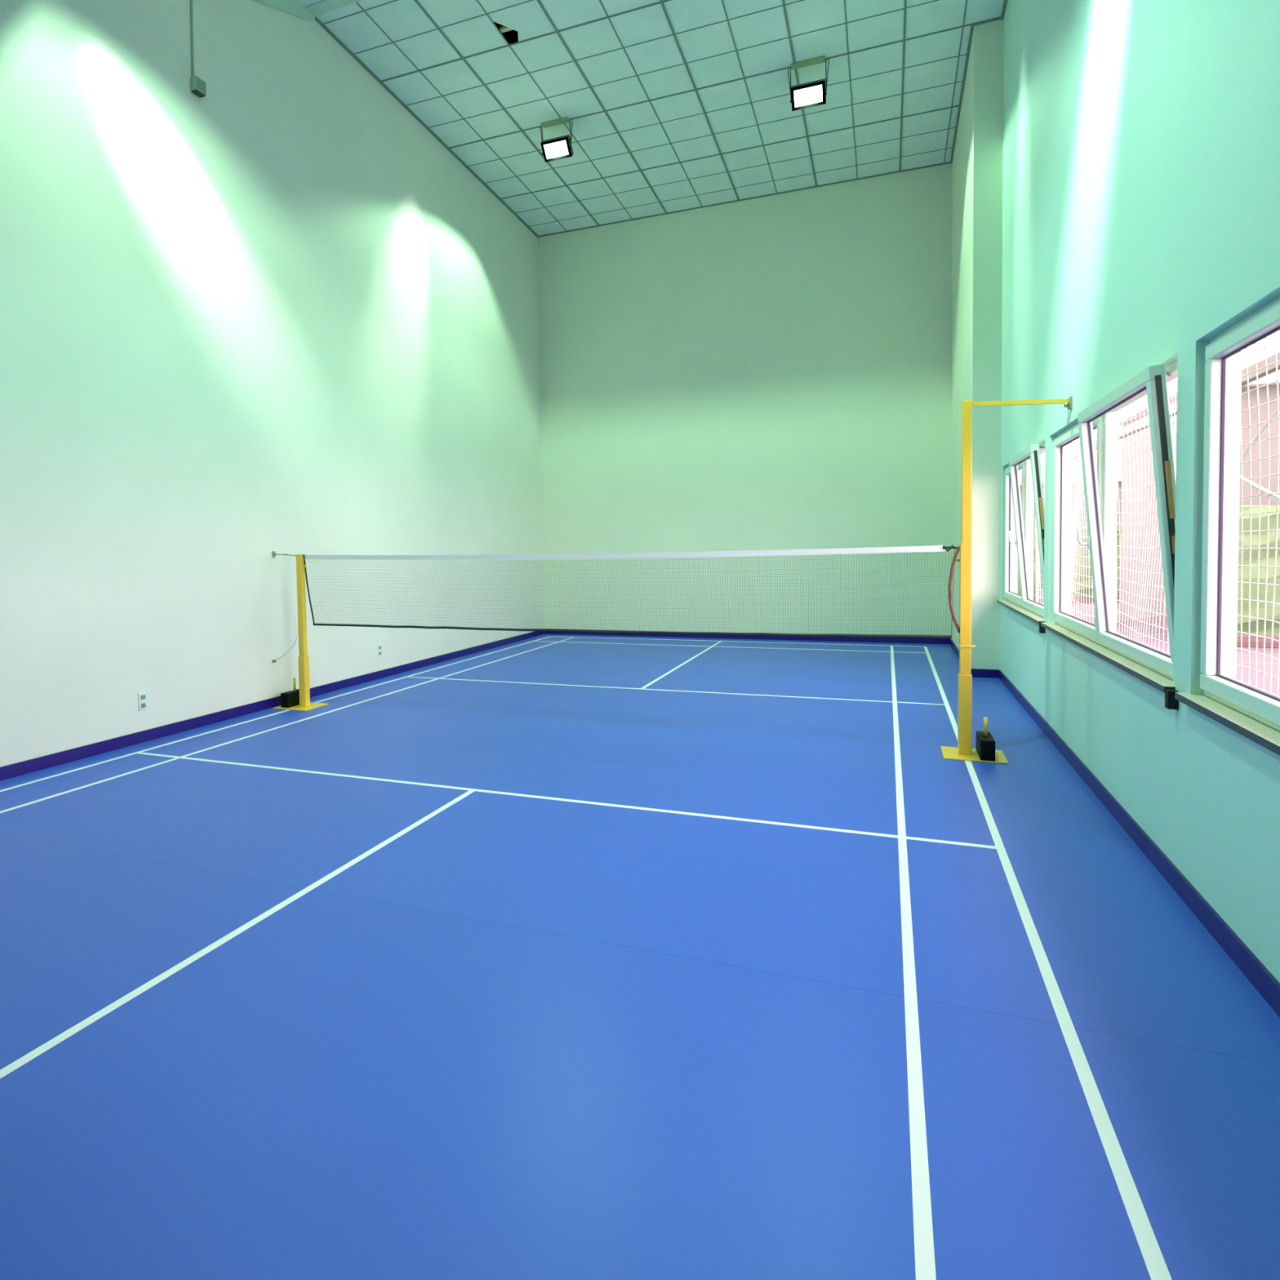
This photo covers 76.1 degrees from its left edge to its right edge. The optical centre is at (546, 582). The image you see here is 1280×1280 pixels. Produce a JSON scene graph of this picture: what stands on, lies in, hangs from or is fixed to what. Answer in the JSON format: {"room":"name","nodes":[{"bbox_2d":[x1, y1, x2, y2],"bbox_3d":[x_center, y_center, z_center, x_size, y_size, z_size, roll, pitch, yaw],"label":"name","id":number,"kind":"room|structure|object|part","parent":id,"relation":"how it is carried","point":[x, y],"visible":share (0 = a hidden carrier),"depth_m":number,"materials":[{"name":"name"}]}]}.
{"room":"sports hall","nodes":[
{"label":"sports hall","id":0,"kind":"room"},
{"bbox_2d":[0,0,544,766],"bbox_3d":[-3.215,-2.643,7.582,0.200,7.900,16.080,0,3,23],"label":"wall","id":1,"kind":"structure","parent":0,"point":[260,314],"depth_m":7.72,"materials":[{"name":"beige paint"}]},
{"bbox_2d":[137,691,146,711],"bbox_3d":[-3.405,1.000,6.846,0.014,0.150,0.080,0,3,23],"label":"wall socket","id":2,"kind":"object","parent":1,"relation":"attached to","point":[142,697],"visible":1,"depth_m":6.84,"materials":[{"name":"white plastic"}]},
{"bbox_2d":[140,694,145,699],"bbox_3d":[-3.401,0.965,6.843,0.004,0.036,0.044,0,3,23],"label":"outlet","id":3,"kind":"object","parent":2,"relation":"attached to","point":[142,696],"depth_m":6.84,"materials":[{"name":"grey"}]},
{"bbox_2d":[190,0,206,97],"bbox_3d":[-3.163,-4.911,7.349,0.078,0.952,0.120,0,3,23],"label":"junction box","id":4,"kind":"object","parent":1,"relation":"attached to","point":[198,88],"visible":1,"depth_m":7.33,"materials":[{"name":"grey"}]},
{"bbox_3d":[-3.124,-4.507,7.353,0.008,0.090,0.090,0,3,23],"label":"box lid","id":5,"kind":"part","parent":4,"relation":"part of","materials":[{"name":"silver metal"}]},
{"bbox_2d":[0,631,545,781],"bbox_3d":[-3.044,1.255,7.707,0.015,0.095,15.680,0,3,23],"label":"baseboard","id":6,"kind":"structure","parent":1,"relation":"attached to","point":[24,767],"depth_m":7.42,"materials":[{"name":"blue"}]},
{"bbox_2d":[251,0,315,21],"bbox_3d":[-2.885,-5.817,8.050,0.049,0.698,1.790,0,3,23],"label":"trim","id":7,"kind":"structure","parent":1,"relation":"attached to","point":[288,6],"depth_m":8.48,"materials":[{"name":"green paint"}]},
{"bbox_2d":[272,634,298,662],"bbox_3d":[-2.657,0.661,8.298,0.297,0.306,0.040,-1,2,5],"label":"cord","id":8,"kind":"object","parent":1,"relation":"attached to","point":[273,660],"visible":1,"depth_m":8.29,"materials":[{"name":"white fabric"}]},
{"bbox_2d":[305,0,362,16],"bbox_3d":[0.621,-6.238,7.440,6.988,0.135,0.150,0,3,23],"label":"trim","id":9,"kind":"structure","parent":1,"relation":"attached to","point":[325,6],"depth_m":8.68,"materials":[{"name":"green paint"}]},
{"bbox_2d":[377,644,382,657],"bbox_3d":[-2.063,0.839,10.053,0.014,0.150,0.080,0,3,23],"label":"wall socket","id":10,"kind":"object","parent":1,"relation":"attached to","point":[380,646],"visible":1,"depth_m":10.05,"materials":[{"name":"white plastic"}]},
{"bbox_2d":[0,634,1279,1279],"bbox_3d":[0.212,1.400,6.351,7.470,0.202,16.080,0,3,23],"label":"floor","id":11,"kind":"structure","parent":0,"point":[544,957],"depth_m":2.82,"materials":[{"name":"blue plastic"}]},
{"bbox_2d":[272,554,328,711],"bbox_3d":[-2.524,0.491,8.270,0.410,1.555,0.370,0,3,23],"label":"net post","id":12,"kind":"object","parent":11,"relation":"on","point":[305,704],"visible":0.93,"depth_m":8.23,"materials":[{"name":"yellow metal"}]},
{"bbox_2d":[271,551,295,557],"bbox_3d":[-2.664,-0.292,8.269,0.287,0.060,0.040,0,3,19],"label":"bracket","id":13,"kind":"object","parent":12,"relation":"attached to","point":[273,553],"visible":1,"depth_m":8.29,"materials":[{"name":"silver metal"}]},
{"bbox_2d":[280,677,299,707],"bbox_3d":[-2.591,1.118,8.356,0.094,0.278,0.320,0,3,23],"label":"counterweight","id":14,"kind":"object","parent":12,"relation":"on","point":[289,699],"visible":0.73,"depth_m":8.24,"materials":[{"name":"black metal"}]},
{"bbox_3d":[-2.592,1.049,8.354,0.025,0.140,0.026,0,3,23],"label":"handle","id":15,"kind":"part","parent":14,"relation":"part of","materials":[{"name":"yellow metal"}]},
{"bbox_3d":[-2.510,1.263,8.303,0.410,0.009,0.370,0,3,23],"label":"plate","id":16,"kind":"part","parent":12,"relation":"part of","materials":[{"name":"yellow metal"}]},
{"bbox_2d":[302,545,957,638],"bbox_3d":[0.272,0.075,7.084,5.965,0.722,0.032,0,3,23],"label":"net","id":17,"kind":"object","parent":12,"relation":"attached to","point":[931,548],"visible":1,"depth_m":6.78,"materials":[{"name":"white"}]},
{"bbox_3d":[-2.400,0.071,8.202,0.113,0.697,0.016,0,3,23],"label":"cord","id":18,"kind":"part","parent":17,"relation":"part of","materials":[{"name":"fabric"}]},
{"bbox_3d":[0.313,0.412,7.084,5.781,0.047,0.032,0,3,23],"label":"cord","id":19,"kind":"part","parent":17,"relation":"part of","materials":[{"name":"fabric"}]},
{"bbox_3d":[2.962,-0.251,5.938,0.117,0.048,0.024,0,3,23],"label":"tape cord","id":20,"kind":"part","parent":17,"relation":"part of","materials":[{"name":"fabric"}]},
{"bbox_3d":[2.981,0.065,5.949,0.023,0.660,0.005,0,3,23],"label":"cord","id":21,"kind":"part","parent":17,"relation":"part of","materials":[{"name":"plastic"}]},
{"bbox_2d":[940,395,1072,764],"bbox_3d":[3.289,-0.025,5.810,0.815,2.580,0.370,0,3,23],"label":"net post","id":22,"kind":"object","parent":11,"relation":"on","point":[964,751],"visible":1,"depth_m":5.88,"materials":[{"name":"yellow metal"}]},
{"bbox_2d":[948,546,959,633],"bbox_3d":[2.983,0.051,5.926,0.087,0.637,0.020,0,3,23],"label":"cord","id":23,"kind":"object","parent":22,"relation":"attached to","point":[958,547],"visible":1,"depth_m":5.93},
{"bbox_3d":[3.126,1.260,5.943,0.410,0.009,0.370,0,3,23],"label":"plate","id":24,"kind":"part","parent":22,"relation":"part of","materials":[{"name":"yellow metal"}]},
{"bbox_2d":[975,717,995,761],"bbox_3d":[3.188,1.117,5.893,0.094,0.278,0.320,0,3,23],"label":"counterweight","id":25,"kind":"object","parent":22,"relation":"on","point":[984,741],"visible":1,"depth_m":5.77,"materials":[{"name":"black metal"}]},
{"bbox_3d":[3.187,1.048,5.891,0.025,0.140,0.026,0,3,23],"label":"handle","id":26,"kind":"part","parent":25,"relation":"part of","materials":[{"name":"yellow metal"}]},
{"bbox_3d":[3.366,-1.281,5.771,0.628,0.051,0.028,0,3,14],"label":"wall arm","id":27,"kind":"part","parent":22,"relation":"part of"},
{"bbox_2d":[290,0,1007,237],"bbox_3d":[0.039,-6.012,6.051,6.990,0.868,15.680,0,3,23],"label":"ceiling","id":28,"kind":"structure","parent":0,"point":[673,106],"depth_m":10.18,"materials":[{"name":"tile"}]},
{"bbox_2d":[539,116,573,162],"bbox_3d":[0.148,-5.992,11.010,0.479,0.467,0.262,0,3,23],"label":"floodlight","id":29,"kind":"object","parent":28,"relation":"hanging from","point":[557,148],"visible":1,"depth_m":10.96,"materials":[{"name":"grey metal"}]},
{"bbox_3d":[0.133,-5.857,10.974,0.318,0.141,0.120,0,3,23],"label":"lamp glass","id":30,"kind":"part","parent":29,"relation":"part of","materials":[{"name":"white glass"}]},
{"bbox_3d":[0.124,-6.211,10.954,0.390,0.024,0.100,0,3,23],"label":"ceiling plate","id":31,"kind":"part","parent":29,"relation":"part of","materials":[{"name":"green"}]},
{"bbox_3d":[0.133,-5.856,10.973,0.414,0.199,0.170,0,3,23],"label":"frame","id":32,"kind":"part","parent":29,"relation":"part of","materials":[{"name":"black metal"}]},
{"bbox_3d":[0.322,-6.046,10.900,0.010,0.322,0.050,0,3,23],"label":"suspension rod","id":33,"kind":"part","parent":29,"relation":"part of","materials":[{"name":"grey metal"}]},
{"bbox_2d":[787,55,829,111],"bbox_3d":[3.151,-5.979,9.753,0.479,0.497,0.262,0,3,23],"label":"floodlight","id":34,"kind":"object","parent":28,"relation":"hanging from","point":[811,94],"visible":1,"depth_m":9.71,"materials":[{"name":"grey"}]},
{"bbox_3d":[2.950,-6.032,9.800,0.010,0.352,0.050,0,3,23],"label":"suspension rod","id":35,"kind":"part","parent":34,"relation":"part of","materials":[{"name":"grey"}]},
{"bbox_3d":[3.127,-6.213,9.697,0.390,0.024,0.100,0,3,23],"label":"ceiling plate","id":36,"kind":"part","parent":34,"relation":"part of","materials":[{"name":"green"}]},
{"bbox_3d":[3.136,-5.829,9.718,0.318,0.141,0.120,0,3,23],"label":"lamp glass","id":37,"kind":"part","parent":34,"relation":"part of","materials":[{"name":"white glass"}]},
{"bbox_3d":[3.136,-5.828,9.717,0.414,0.199,0.170,0,3,23],"label":"frame","id":38,"kind":"part","parent":34,"relation":"part of","materials":[{"name":"black metal"}]},
{"bbox_3d":[3.325,-6.032,9.644,0.010,0.352,0.050,0,3,23],"label":"suspension rod","id":39,"kind":"part","parent":34,"relation":"part of","materials":[{"name":"grey metal"}]},
{"bbox_2d":[537,163,951,635],"bbox_3d":[3.030,-3.013,13.566,6.700,7.900,0.200,0,3,23],"label":"wall","id":40,"kind":"structure","parent":0,"point":[772,372],"depth_m":13.29,"materials":[{"name":"green paint"}]},
{"bbox_2d":[545,628,950,644],"bbox_3d":[3.061,0.890,13.633,6.670,0.095,0.015,0,3,23],"label":"baseboard","id":41,"kind":"structure","parent":40,"relation":"attached to","point":[895,640],"depth_m":13.22,"materials":[{"name":"blue"}]},
{"bbox_2d":[951,19,1003,669],"bbox_3d":[5.701,-2.940,10.694,0.445,7.900,3.440,0,3,23],"label":"wall","id":42,"kind":"structure","parent":0,"point":[977,165],"depth_m":9.21,"materials":[{"name":"green paint"}]},
{"bbox_2d":[1000,0,1279,982],"bbox_3d":[2.771,-2.572,3.321,0.155,7.900,12.440,0,3,23],"label":"wall","id":43,"kind":"structure","parent":0,"point":[1141,168],"depth_m":3.98,"materials":[{"name":"green paint"}]},
{"bbox_2d":[996,443,1045,633],"bbox_3d":[4.638,-0.444,7.840,0.315,1.585,2.780,0,3,23],"label":"window","id":44,"kind":"structure","parent":43,"relation":"in","point":[1028,460],"depth_m":7.81,"materials":[{"name":"white plastic"}]},
{"bbox_3d":[4.518,-0.428,7.864,0.077,0.151,0.028,0,3,23],"label":"handle","id":45,"kind":"part","parent":44,"relation":"part of","materials":[{"name":"white"}]},
{"bbox_3d":[4.897,-0.522,8.458,0.063,1.430,1.283,0,3,23],"label":"sash","id":46,"kind":"part","parent":44,"relation":"part of","materials":[{"name":"white plastic"}]},
{"bbox_3d":[4.614,0.268,7.913,0.088,0.029,2.730,0,3,23],"label":"sill","id":47,"kind":"part","parent":44,"relation":"part of","materials":[{"name":"stone"}]},
{"bbox_3d":[4.337,-0.457,7.278,0.184,1.429,1.283,0,3,23],"label":"sash","id":48,"kind":"part","parent":44,"relation":"part of","materials":[{"name":"white plastic"}]},
{"bbox_3d":[4.080,-0.527,6.687,0.119,1.128,0.006,0,3,23],"label":"hardware rail","id":49,"kind":"part","parent":44,"relation":"part of","materials":[{"name":"grey metal"}]},
{"bbox_2d":[1040,360,1178,709],"bbox_3d":[3.457,-0.302,5.021,0.315,1.585,3.200,0,3,23],"label":"window","id":50,"kind":"structure","parent":43,"relation":"in","point":[1100,477],"depth_m":4.97,"materials":[{"name":"white plastic"}]},
{"bbox_3d":[3.757,-0.385,5.736,0.063,1.430,1.493,0,3,23],"label":"sash","id":51,"kind":"part","parent":50,"relation":"part of","materials":[{"name":"white plastic"}]},
{"bbox_3d":[3.338,-0.286,5.044,0.077,0.151,0.028,0,3,23],"label":"handle","id":52,"kind":"part","parent":50,"relation":"part of","materials":[{"name":"white"}]},
{"bbox_3d":[3.433,0.409,5.093,0.088,0.029,3.150,0,3,23],"label":"sill","id":53,"kind":"part","parent":50,"relation":"part of","materials":[{"name":"stone"}]},
{"bbox_3d":[3.116,-0.311,4.361,0.184,1.429,1.493,0,3,23],"label":"sash","id":54,"kind":"part","parent":50,"relation":"part of","materials":[{"name":"white plastic"}]},
{"bbox_3d":[2.819,-0.376,3.674,0.119,1.128,0.006,0,3,23],"label":"hardware rail","id":55,"kind":"part","parent":50,"relation":"part of","materials":[{"name":"grey metal"}]},
{"bbox_2d":[950,638,1279,1017],"bbox_3d":[3.256,1.251,5.069,0.305,0.095,15.680,0,3,23],"label":"baseboard","id":56,"kind":"structure","parent":43,"relation":"attached to","point":[1252,968],"depth_m":3.67,"materials":[{"name":"blue plastic"}]},
{"bbox_2d":[1174,296,1279,755],"bbox_3d":[2.227,-0.151,2.000,0.252,1.585,3.130,0,3,23],"label":"window","id":57,"kind":"structure","parent":43,"relation":"in","point":[1262,706],"depth_m":3.31,"materials":[{"name":"white"}]},
{"bbox_3d":[2.174,0.560,2.085,0.088,0.029,3.080,0,3,23],"label":"sill","id":58,"kind":"part","parent":57,"relation":"part of","materials":[{"name":"stone"}]},
{"label":"outside","id":59,"kind":"structure","parent":0,"visible":0},
{"bbox_2d":[1040,602,1279,697],"bbox_3d":[21.879,0.689,14.890,26.155,0.200,59.000,0,3,23],"label":"ground","id":60,"kind":"structure","parent":59,"point":[1260,650],"depth_m":11.21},
{"bbox_2d":[1017,520,1120,595],"bbox_3d":[13.896,-0.546,20.884,6.629,2.050,0.919,0,3,23],"label":"hedge","id":61,"kind":"object","parent":60,"relation":"on","point":[1019,591],"visible":0.02,"depth_m":20.59,"materials":[{"name":"green plant"}]},
{"bbox_2d":[1018,468,1121,523],"bbox_3d":[15.523,-1.391,23.931,7.460,3.420,5.450,0,3,23],"label":"house","id":62,"kind":"structure","parent":60,"relation":"on","point":[1118,469],"depth_m":21.71,"materials":[{"name":"grey"}]},
{"bbox_2d":[1032,595,1119,603],"bbox_3d":[13.691,0.420,20.394,6.510,0.170,0.150,0,3,23],"label":"kerb","id":63,"kind":"object","parent":60,"relation":"on","point":[1033,597],"visible":0.09,"depth_m":20.40,"materials":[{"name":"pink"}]},
{"bbox_2d":[1035,333,1279,697],"bbox_3d":[5.920,-0.386,7.888,0.122,3.128,13.178,0,3,23],"label":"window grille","id":64,"kind":"object","parent":60,"relation":"on","point":[1275,495],"visible":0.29,"depth_m":7.92,"materials":[{"name":"grey metal"}]},
{"bbox_3d":[5.917,-0.386,7.899,0.060,3.128,13.160,0,3,23],"label":"goal frame","id":65,"kind":"part","parent":64,"relation":"part of","materials":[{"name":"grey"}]},
{"bbox_2d":[1072,351,1279,460],"bbox_3d":[7.660,-0.628,8.568,0.100,3.490,24.500,0,3,23],"label":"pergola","id":66,"kind":"object","parent":60,"relation":"on","point":[1271,369],"visible":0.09,"depth_m":9.08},
{"bbox_2d":[1117,363,1279,630],"bbox_3d":[14.190,-1.354,13.639,6.970,4.270,4.450,0,3,23],"label":"building","id":67,"kind":"structure","parent":60,"relation":"on","point":[1272,388],"depth_m":14.69,"materials":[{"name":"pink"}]},
{"bbox_2d":[1236,634,1279,648],"bbox_3d":[12.635,0.848,10.802,6.050,0.170,0.120,0,3,23],"label":"kerb","id":68,"kind":"object","parent":60,"relation":"on","point":[1245,637],"depth_m":11.73,"materials":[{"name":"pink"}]},
{"bbox_2d":[1236,505,1279,635],"bbox_3d":[12.826,-0.141,11.259,6.169,2.100,0.919,0,3,23],"label":"hedge","id":69,"kind":"object","parent":60,"relation":"on","point":[1246,508],"visible":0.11,"depth_m":11.84,"materials":[{"name":"green plant"}]}
]}

